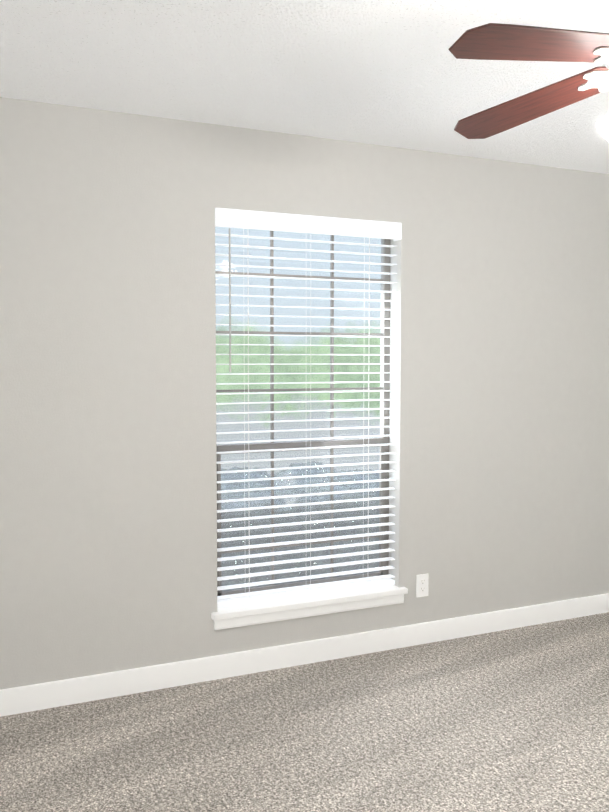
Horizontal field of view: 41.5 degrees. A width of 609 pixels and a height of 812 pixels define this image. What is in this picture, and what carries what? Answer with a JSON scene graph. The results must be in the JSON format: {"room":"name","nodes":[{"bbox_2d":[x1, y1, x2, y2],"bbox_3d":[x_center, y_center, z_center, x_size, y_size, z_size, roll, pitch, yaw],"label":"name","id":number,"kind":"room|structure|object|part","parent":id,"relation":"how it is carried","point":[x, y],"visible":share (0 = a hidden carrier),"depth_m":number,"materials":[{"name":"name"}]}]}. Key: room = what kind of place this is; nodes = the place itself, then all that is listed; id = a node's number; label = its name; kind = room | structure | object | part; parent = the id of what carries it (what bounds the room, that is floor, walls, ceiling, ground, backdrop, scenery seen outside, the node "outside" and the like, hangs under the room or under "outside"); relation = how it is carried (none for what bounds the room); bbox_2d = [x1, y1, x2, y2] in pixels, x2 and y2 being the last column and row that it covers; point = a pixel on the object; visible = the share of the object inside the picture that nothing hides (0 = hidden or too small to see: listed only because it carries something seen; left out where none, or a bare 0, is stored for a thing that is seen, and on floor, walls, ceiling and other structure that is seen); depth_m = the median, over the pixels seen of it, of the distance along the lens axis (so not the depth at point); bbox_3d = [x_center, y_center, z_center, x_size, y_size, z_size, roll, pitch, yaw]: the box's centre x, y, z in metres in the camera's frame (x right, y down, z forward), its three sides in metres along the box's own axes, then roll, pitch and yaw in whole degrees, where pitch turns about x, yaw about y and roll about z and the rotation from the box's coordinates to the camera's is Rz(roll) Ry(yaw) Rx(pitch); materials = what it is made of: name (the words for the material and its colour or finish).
{"room":"empty bedroom","nodes":[
{"label":"empty bedroom","id":0,"kind":"room"},
{"bbox_2d":[0,612,608,811],"bbox_3d":[0.790,1.365,2.129,4.274,0.120,3.980,-1,4,-24],"label":"floor","id":1,"kind":"structure","parent":0,"point":[513,720],"depth_m":3.03,"materials":[{"name":"carpet"}]},
{"bbox_2d":[0,97,608,689],"bbox_3d":[-0.004,-0.012,3.796,4.274,2.440,0.150,-1,4,-24],"label":"wall","id":2,"kind":"structure","parent":0,"point":[498,429],"depth_m":3.53,"materials":[{"name":"paint"}]},
{"bbox_2d":[0,593,608,716],"bbox_3d":[0.030,1.157,3.789,3.974,0.105,0.013,-1,4,-24],"label":"baseboard","id":3,"kind":"structure","parent":2,"relation":"attached to","point":[35,697],"depth_m":3.71,"materials":[{"name":"white paint"}]},
{"bbox_2d":[214,227,403,629],"bbox_3d":[0.015,0.053,3.791,0.976,1.860,0.158,-1,4,-24],"label":"window blinds","id":4,"kind":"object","parent":2,"relation":"in","point":[382,480],"depth_m":3.81,"materials":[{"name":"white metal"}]},
{"bbox_2d":[229,228,231,371],"bbox_3d":[-0.332,-0.482,3.561,0.010,0.666,0.021,-1,4,-24],"label":"blind wand","id":5,"kind":"object","parent":4,"relation":"hanging from","point":[230,300],"visible":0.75,"depth_m":3.55,"materials":[{"name":"grey plastic"}]},
{"bbox_2d":[243,229,249,597],"bbox_3d":[-0.258,0.036,3.657,0.014,1.721,0.054,-1,4,-24],"label":"blind cord","id":6,"kind":"object","parent":4,"relation":"attached to","point":[243,229],"depth_m":3.64,"materials":[{"name":"white fabric"}]},
{"bbox_3d":[-0.010,0.011,3.843,0.872,1.714,0.016,-1,4,-24],"label":"window muntins","id":7,"kind":"part","parent":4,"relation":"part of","materials":[{"name":"white plastic"}]},
{"bbox_3d":[0.019,0.012,3.780,0.932,1.775,0.056,-1,4,-24],"label":"window blind rails","id":8,"kind":"part","parent":4,"relation":"part of","materials":[{"name":"white plastic"}]},
{"bbox_2d":[215,208,401,240],"bbox_3d":[0.028,-0.833,3.711,0.938,0.080,0.066,-1,4,-24],"label":"blind valance","id":9,"kind":"object","parent":4,"relation":"attached to","point":[256,220],"visible":0.85,"depth_m":3.67,"materials":[{"name":"white plastic"}]},
{"bbox_2d":[306,240,310,593],"bbox_3d":[0.024,0.029,3.785,0.014,1.721,0.054,-1,4,-24],"label":"blind cord","id":10,"kind":"object","parent":4,"relation":"attached to","point":[310,402],"depth_m":3.80,"materials":[{"name":"white fabric"}]},
{"bbox_3d":[0.043,0.960,3.780,0.976,0.050,0.020,-1,4,-24],"label":"window sill apron","id":11,"kind":"part","parent":4,"relation":"part of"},
{"bbox_2d":[363,237,369,543],"bbox_3d":[0.306,0.022,3.913,0.014,1.721,0.054,-1,4,-24],"label":"blind cord","id":12,"kind":"object","parent":4,"relation":"attached to","point":[364,237],"depth_m":3.91,"materials":[{"name":"white fabric"}]},
{"bbox_2d":[211,585,407,620],"bbox_3d":[0.027,0.919,3.814,1.000,0.028,0.136,-1,4,-24],"label":"window sill","id":13,"kind":"structure","parent":2,"relation":"attached to","point":[230,612],"depth_m":3.76,"materials":[{"name":"white paint"}]},
{"bbox_2d":[416,573,428,596],"bbox_3d":[0.592,0.900,4.033,0.070,0.115,0.007,-1,4,-24],"label":"electrical outlet","id":14,"kind":"object","parent":2,"relation":"attached to","point":[421,585],"visible":1,"depth_m":4.03,"materials":[{"name":"white plastic"}]},
{"bbox_2d":[0,0,608,173],"bbox_3d":[0.790,-1.191,1.983,4.274,0.120,3.980,-1,4,-24],"label":"ceiling","id":15,"kind":"structure","parent":0,"point":[394,73],"depth_m":2.81,"materials":[{"name":"white paint"}]},
{"bbox_2d":[449,23,608,140],"bbox_3d":[0.908,-0.859,2.096,1.226,0.555,1.286,-1,4,-24],"label":"fan","id":16,"kind":"object","parent":15,"relation":"hanging from","point":[497,41],"visible":1,"depth_m":2.03,"materials":[{"name":"brown wood"}]},
{"bbox_3d":[0.585,-0.873,1.949,0.518,0.006,0.140,-9,-5,-24],"label":"blade","id":17,"kind":"part","parent":16,"relation":"part of","materials":[{"name":"brown wood"}]},
{"label":"blade","id":18,"kind":"part","parent":16,"relation":"part of","materials":[{"name":"brown wood"}]},
{"label":"outside","id":19,"kind":"structure","parent":0,"visible":0},
{"bbox_2d":[215,227,380,473],"bbox_3d":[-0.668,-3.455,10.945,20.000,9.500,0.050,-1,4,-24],"label":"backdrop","id":20,"kind":"structure","parent":19,"point":[258,349],"depth_m":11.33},
{"bbox_3d":[0.761,1.366,8.076,20.000,0.200,6.849,-1,4,-24],"label":"ground","id":21,"kind":"structure","parent":19,"visible":0},
{"bbox_2d":[221,461,378,590],"bbox_3d":[0.024,0.888,4.851,4.582,1.147,1.185,-1,4,-24],"label":"hedge","id":22,"kind":"object","parent":21,"relation":"on","point":[293,528],"depth_m":4.37,"materials":[{"name":"green plant"}]}
]}

